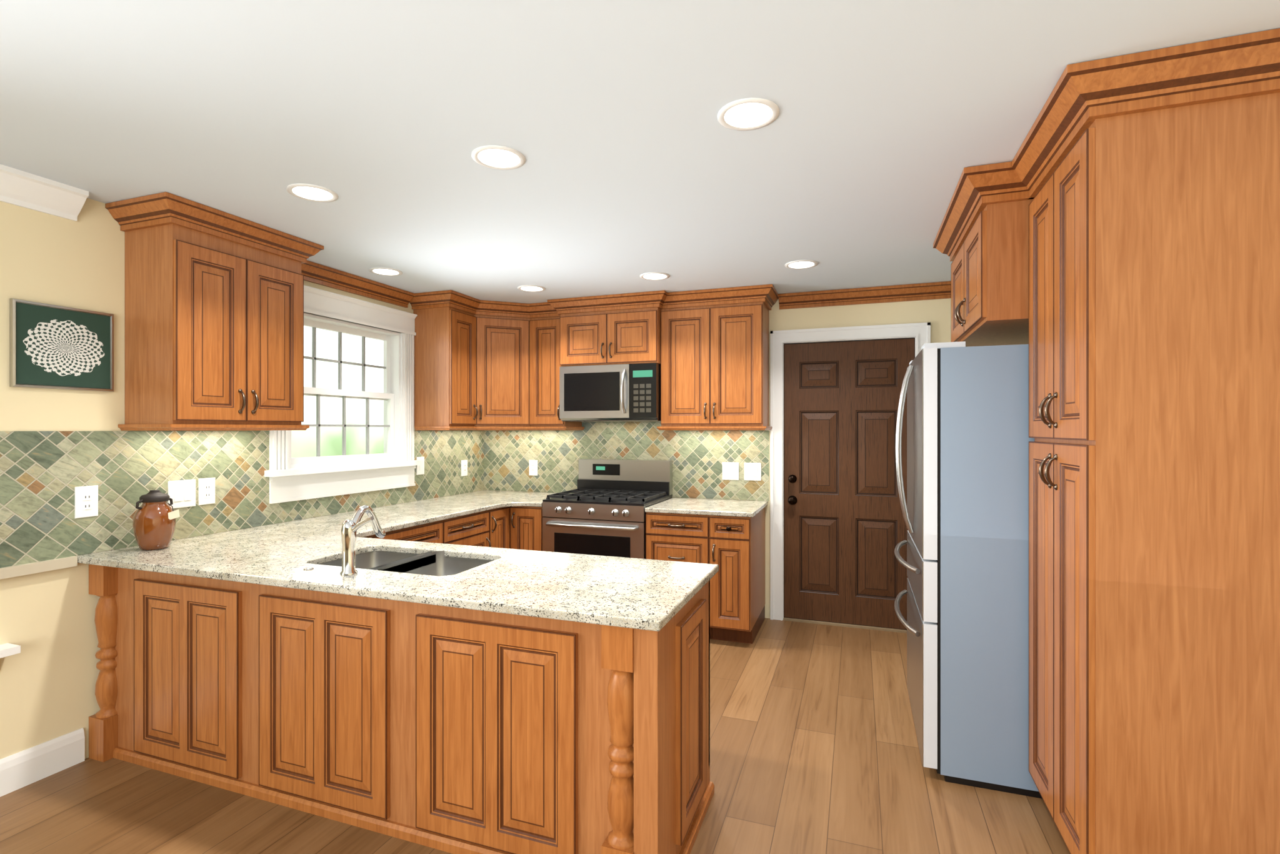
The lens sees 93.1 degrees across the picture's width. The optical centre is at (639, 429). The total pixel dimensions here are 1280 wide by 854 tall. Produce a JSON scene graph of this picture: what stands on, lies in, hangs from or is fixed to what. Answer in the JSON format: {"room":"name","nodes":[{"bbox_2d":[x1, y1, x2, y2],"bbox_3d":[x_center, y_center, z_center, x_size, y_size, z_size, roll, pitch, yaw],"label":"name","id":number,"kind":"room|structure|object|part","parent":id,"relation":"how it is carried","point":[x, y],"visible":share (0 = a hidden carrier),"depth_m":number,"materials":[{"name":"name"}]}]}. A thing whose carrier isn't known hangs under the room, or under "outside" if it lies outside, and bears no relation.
{"room":"kitchen","nodes":[
{"label":"kitchen","id":0,"kind":"room"},
{"bbox_2d":[0,198,481,759],"bbox_3d":[-2.986,0.210,1.242,0.140,2.440,9.000,0,0,20],"label":"wall","id":1,"kind":"structure","parent":0,"point":[49,673],"depth_m":2.54,"materials":[{"name":"beige paint"}]},
{"bbox_2d":[0,643,20,658],"bbox_3d":[-2.652,0.891,1.839,0.085,0.098,1.150,0,0,20],"label":"window sill","id":2,"kind":"structure","parent":1,"relation":"attached to","point":[7,649],"depth_m":2.35,"materials":[{"name":"white wood"}]},
{"bbox_2d":[0,727,84,796],"bbox_3d":[-3.420,1.360,-0.198,0.016,0.140,5.995,0,0,20],"label":"baseboard","id":3,"kind":"structure","parent":1,"relation":"attached to","point":[22,769],"depth_m":2.48,"materials":[{"name":"white wood"}]},
{"bbox_2d":[0,163,88,221],"bbox_3d":[-3.389,-0.953,-0.223,0.092,0.115,5.970,0,0,20],"label":"crown molding","id":4,"kind":"structure","parent":1,"relation":"attached to","point":[18,187],"depth_m":2.45,"materials":[{"name":"white"}]},
{"bbox_2d":[9,298,113,391],"bbox_3d":[-2.427,-0.345,2.561,0.019,0.350,0.350,0,0,20],"label":"frame","id":5,"kind":"object","parent":1,"relation":"attached to","point":[53,346],"visible":0.98,"depth_m":2.54,"materials":[{"name":"silver metal"}]},
{"bbox_2d":[75,485,98,518],"bbox_3d":[-2.400,0.311,2.631,0.008,0.135,0.083,0,0,20],"label":"outlet","id":6,"kind":"object","parent":1,"relation":"attached to","point":[86,497],"depth_m":2.63,"materials":[{"name":"white plastic"}]},
{"bbox_2d":[168,478,202,508],"bbox_3d":[-2.266,0.319,3.002,0.009,0.135,0.129,0,0,20],"label":"outlet","id":7,"kind":"object","parent":1,"relation":"attached to","point":[181,493],"depth_m":3.01,"materials":[{"name":"white plastic"}]},
{"bbox_2d":[202,477,214,504],"bbox_3d":[-2.226,0.317,3.117,0.008,0.135,0.083,0,0,20],"label":"outlet","id":8,"kind":"object","parent":1,"relation":"attached to","point":[208,484],"depth_m":3.12,"materials":[{"name":"white plastic"}]},
{"bbox_2d":[264,285,422,503],"bbox_3d":[-1.952,-0.223,4.026,0.205,1.285,1.250,0,0,20],"label":"window frame","id":9,"kind":"structure","parent":1,"relation":"attached to","point":[392,465],"depth_m":4.08,"materials":[{"name":"white wood"}]},
{"bbox_2d":[301,260,414,307],"bbox_3d":[-1.891,-0.957,3.972,0.076,0.102,1.105,0,0,20],"label":"crown molding","id":10,"kind":"structure","parent":1,"relation":"attached to","point":[316,273],"depth_m":3.98,"materials":[{"name":"brown wood"}]},
{"bbox_2d":[0,421,769,579],"bbox_3d":[-0.936,0.258,3.003,2.528,0.644,4.300,0,0,20],"label":"tiled wall","id":11,"kind":"structure","parent":1,"relation":"attached to","point":[42,474],"depth_m":3.27,"materials":[{"name":"tile"}]},
{"bbox_2d":[416,456,424,474],"bbox_3d":[-1.678,0.274,4.640,0.009,0.135,0.083,0,0,20],"label":"outlet","id":12,"kind":"object","parent":1,"relation":"attached to","point":[420,469],"depth_m":4.64,"materials":[{"name":"white plastic"}]},
{"bbox_2d":[461,460,467,476],"bbox_3d":[-1.493,0.325,5.158,0.008,0.135,0.083,0,0,20],"label":"outlet","id":13,"kind":"object","parent":1,"relation":"attached to","point":[464,462],"depth_m":5.15,"materials":[{"name":"white plastic"}]},
{"bbox_2d":[0,617,1069,853],"bbox_3d":[-0.840,1.460,0.472,4.700,0.060,9.280,0,0,20],"label":"floor","id":14,"kind":"structure","parent":0,"point":[814,746],"depth_m":2.36,"materials":[{"name":"brown wood"}]},
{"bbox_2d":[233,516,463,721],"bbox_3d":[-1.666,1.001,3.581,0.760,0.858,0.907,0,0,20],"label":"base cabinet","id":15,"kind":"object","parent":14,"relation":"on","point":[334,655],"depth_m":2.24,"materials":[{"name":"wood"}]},
{"bbox_2d":[75,490,180,574],"bbox_3d":[-1.558,0.421,3.898,0.750,0.297,3.034,0,0,20],"label":"countertop","id":16,"kind":"structure","parent":15,"relation":"in","point":[154,522],"depth_m":2.69,"materials":[{"name":"stone"}]},
{"bbox_2d":[180,490,725,631],"bbox_3d":[-0.714,0.531,2.397,1.913,0.479,0.780,0,0,20],"label":"countertop","id":17,"kind":"structure","parent":15,"relation":"in","point":[342,552],"depth_m":2.36,"materials":[{"name":"stone"}]},
{"bbox_2d":[461,511,483,646],"bbox_3d":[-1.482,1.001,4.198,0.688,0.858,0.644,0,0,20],"label":"base cabinet","id":18,"kind":"object","parent":14,"relation":"on","point":[474,522],"depth_m":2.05,"materials":[{"name":"wood"}]},
{"bbox_2d":[483,506,513,636],"bbox_3d":[-1.329,1.001,4.526,0.755,0.858,0.340,0,0,20],"label":"base cabinet","id":19,"kind":"object","parent":14,"relation":"on","point":[498,522],"depth_m":4.35,"materials":[{"name":"wood"}]},
{"bbox_2d":[513,506,553,628],"bbox_3d":[-0.752,1.001,4.822,0.287,0.858,0.747,0,0,20],"label":"base cabinet","id":20,"kind":"object","parent":14,"relation":"on","point":[527,520],"depth_m":4.51,"materials":[{"name":"wood"}]},
{"bbox_2d":[542,458,672,558],"bbox_3d":[-0.240,0.838,4.629,0.792,1.185,0.745,0,0,20],"label":"gas range","id":21,"kind":"object","parent":14,"relation":"on","point":[600,510],"visible":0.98,"depth_m":4.41,"materials":[{"name":"silver metal"}]},
{"bbox_2d":[643,511,721,646],"bbox_3d":[0.396,1.001,4.441,0.515,0.858,0.688,0,0,20],"label":"base cabinet","id":22,"kind":"object","parent":14,"relation":"on","point":[683,537],"depth_m":4.05,"materials":[{"name":"wood"}]},
{"bbox_2d":[725,499,768,516],"bbox_3d":[0.502,0.555,4.399,0.747,0.030,0.698,0,0,20],"label":"countertop","id":23,"kind":"structure","parent":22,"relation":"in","point":[734,507],"depth_m":4.22,"materials":[{"name":"stone"}]},
{"bbox_2d":[721,506,764,643],"bbox_3d":[0.706,1.001,4.330,0.276,0.858,0.688,0,0,20],"label":"base cabinet","id":24,"kind":"object","parent":14,"relation":"on","point":[743,538],"depth_m":4.01,"materials":[{"name":"wood"}]},
{"bbox_2d":[894,341,1042,798],"bbox_3d":[1.706,0.536,2.729,1.033,1.787,0.830,0,0,20],"label":"refrigerator","id":25,"kind":"object","parent":14,"relation":"on","point":[965,510],"visible":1,"depth_m":2.43,"materials":[{"name":"silver metal"}]},
{"bbox_2d":[1023,80,1279,853],"bbox_3d":[1.690,0.265,1.930,0.638,2.330,0.635,0,0,20],"label":"tall cabinet","id":26,"kind":"object","parent":14,"relation":"on","point":[1107,240],"depth_m":1.68,"materials":[{"name":"wood"}]},
{"bbox_2d":[0,0,1279,303],"bbox_3d":[-0.840,-1.040,0.472,4.700,0.060,9.280,0,0,20],"label":"ceiling","id":27,"kind":"structure","parent":0,"point":[382,119],"depth_m":1.97,"materials":[{"name":"white paint"}]},
{"bbox_2d":[120,216,307,426],"bbox_3d":[-2.087,-0.470,3.026,0.343,0.891,0.655,0,0,20],"label":"upper cabinet","id":28,"kind":"object","parent":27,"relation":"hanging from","point":[214,318],"depth_m":2.80,"materials":[{"name":"brown wood"}]},
{"bbox_2d":[286,183,338,201],"bbox_3d":[-1.394,-1.006,2.583,0.195,0.007,0.195,0,0,11],"label":"recessed light","id":29,"kind":"object","parent":27,"relation":"in","point":[309,192],"depth_m":2.58,"materials":[{"name":"white"}]},
{"bbox_2d":[369,266,402,275],"bbox_3d":[-1.619,-1.006,3.865,0.195,0.007,0.195,0,0,14],"label":"recessed light","id":30,"kind":"object","parent":27,"relation":"in","point":[384,271],"depth_m":3.86,"materials":[{"name":"white"}]},
{"bbox_2d":[411,301,477,429],"bbox_3d":[-1.466,-0.470,4.681,0.392,0.891,0.360,0,0,20],"label":"upper cabinet","id":31,"kind":"object","parent":27,"relation":"hanging from","point":[445,339],"depth_m":4.54,"materials":[{"name":"brown wood"}]},
{"bbox_2d":[471,145,525,169],"bbox_3d":[-0.524,-1.006,2.249,0.195,0.007,0.195,0,0,14],"label":"recessed light","id":32,"kind":"object","parent":27,"relation":"in","point":[495,157],"depth_m":2.24,"materials":[{"name":"white"}]},
{"bbox_2d":[475,301,537,429],"bbox_3d":[-1.174,-0.482,5.011,0.718,0.916,0.677,0,0,20],"label":"upper cabinet","id":33,"kind":"object","parent":27,"relation":"hanging from","point":[506,332],"depth_m":4.84,"materials":[{"name":"brown wood"}]},
{"bbox_3d":[-0.343,-0.502,4.539,2.602,1.011,1.004,0,0,20],"label":"crown","id":34,"kind":"part","parent":33,"relation":"part of","materials":[{"name":"brown wood"}]},
{"bbox_2d":[517,285,545,291],"bbox_3d":[-0.774,-1.006,4.325,0.195,0.007,0.195,0,0,-4],"label":"recessed light","id":35,"kind":"object","parent":27,"relation":"in","point":[532,288],"depth_m":4.32,"materials":[{"name":"white"}]},
{"bbox_2d":[535,311,584,429],"bbox_3d":[-0.725,-0.470,5.004,0.362,0.891,0.387,0,0,20],"label":"upper cabinet","id":36,"kind":"object","parent":27,"relation":"hanging from","point":[547,373],"depth_m":4.86,"materials":[{"name":"brown wood"}]},
{"bbox_2d":[557,301,662,369],"bbox_3d":[-0.181,-0.705,4.792,0.800,0.421,0.419,0,0,20],"label":"upper cabinet","id":37,"kind":"object","parent":27,"relation":"hanging from","point":[623,334],"depth_m":4.58,"materials":[{"name":"brown wood"}]},
{"bbox_2d":[559,363,660,421],"bbox_3d":[-0.194,-0.279,4.756,0.792,0.425,0.474,0,0,20],"label":"over-the-range microwave","id":38,"kind":"object","parent":37,"relation":"attached to","point":[629,392],"visible":1,"depth_m":4.58,"materials":[{"name":"silver metal"}]},
{"bbox_2d":[640,271,669,279],"bbox_3d":[0.097,-1.006,3.982,0.195,0.007,0.195,0,0,-4],"label":"recessed light","id":39,"kind":"object","parent":27,"relation":"in","point":[652,275],"depth_m":3.97,"materials":[{"name":"white plastic"}]},
{"bbox_2d":[657,296,772,429],"bbox_3d":[0.566,-0.470,4.563,0.755,0.891,0.344,0,0,20],"label":"upper cabinet","id":40,"kind":"object","parent":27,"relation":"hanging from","point":[715,367],"depth_m":4.40,"materials":[{"name":"brown wood"}]},
{"bbox_2d":[717,97,779,130],"bbox_3d":[0.346,-1.006,1.942,0.195,0.007,0.195,0,0,14],"label":"recessed light","id":41,"kind":"object","parent":27,"relation":"in","point":[747,114],"depth_m":1.93,"materials":[{"name":"white"}]},
{"bbox_2d":[785,260,818,269],"bbox_3d":[0.984,-1.006,3.701,0.195,0.007,0.195,0,0,14],"label":"recessed light","id":42,"kind":"object","parent":27,"relation":"in","point":[797,264],"depth_m":3.69,"materials":[{"name":"white"}]},
{"bbox_2d":[496,298,951,618],"bbox_3d":[0.704,0.210,4.773,4.700,2.440,0.140,0,0,20],"label":"wall","id":43,"kind":"structure","parent":0,"point":[935,314],"depth_m":4.40,"materials":[{"name":"beige paint"}]},
{"bbox_2d":[528,460,537,475],"bbox_3d":[-0.928,0.331,5.272,0.083,0.135,0.008,0,0,20],"label":"outlet","id":44,"kind":"object","parent":43,"relation":"attached to","point":[532,464],"depth_m":5.27,"materials":[{"name":"white plastic"}]},
{"bbox_2d":[722,461,738,479],"bbox_3d":[0.700,0.320,4.687,0.129,0.135,0.009,0,0,20],"label":"outlet","id":45,"kind":"object","parent":43,"relation":"attached to","point":[730,470],"depth_m":4.68,"materials":[{"name":"white plastic"}]},
{"bbox_2d":[744,462,761,480],"bbox_3d":[0.860,0.320,4.630,0.129,0.135,0.009,0,0,20],"label":"outlet","id":46,"kind":"object","parent":43,"relation":"attached to","point":[752,470],"depth_m":4.63,"materials":[{"name":"white plastic"}]},
{"bbox_2d":[783,338,914,629],"bbox_3d":[1.510,0.386,4.420,0.908,2.066,0.109,0,0,20],"label":"entry door","id":47,"kind":"structure","parent":43,"relation":"in","point":[845,529],"depth_m":4.43,"materials":[{"name":"brown wood"}]},
{"bbox_2d":[770,321,930,633],"bbox_3d":[1.526,0.343,4.464,1.095,2.175,0.166,0,0,20],"label":"door frame","id":48,"kind":"structure","parent":43,"relation":"attached to","point":[920,332],"depth_m":4.56,"materials":[{"name":"white wood"}]},
{"bbox_2d":[778,281,951,309],"bbox_3d":[1.894,-0.957,4.231,1.814,0.102,0.076,0,0,20],"label":"crown molding","id":49,"kind":"structure","parent":43,"relation":"attached to","point":[937,290],"depth_m":4.32,"materials":[{"name":"brown wood"}]},
{"bbox_2d":[948,190,1025,346],"bbox_3d":[1.864,-0.665,2.651,0.798,0.470,0.830,0,0,20],"label":"upper cabinet","id":50,"kind":"object","parent":0,"relation":"attached to","point":[987,256],"depth_m":2.39,"materials":[{"name":"wood"}]},
{"label":"outside","id":51,"kind":"structure","parent":0,"visible":0},
{"bbox_2d":[291,326,383,457],"bbox_3d":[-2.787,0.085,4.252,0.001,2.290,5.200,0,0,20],"label":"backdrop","id":52,"kind":"structure","parent":51,"point":[304,443],"depth_m":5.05,"materials":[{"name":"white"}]}
]}

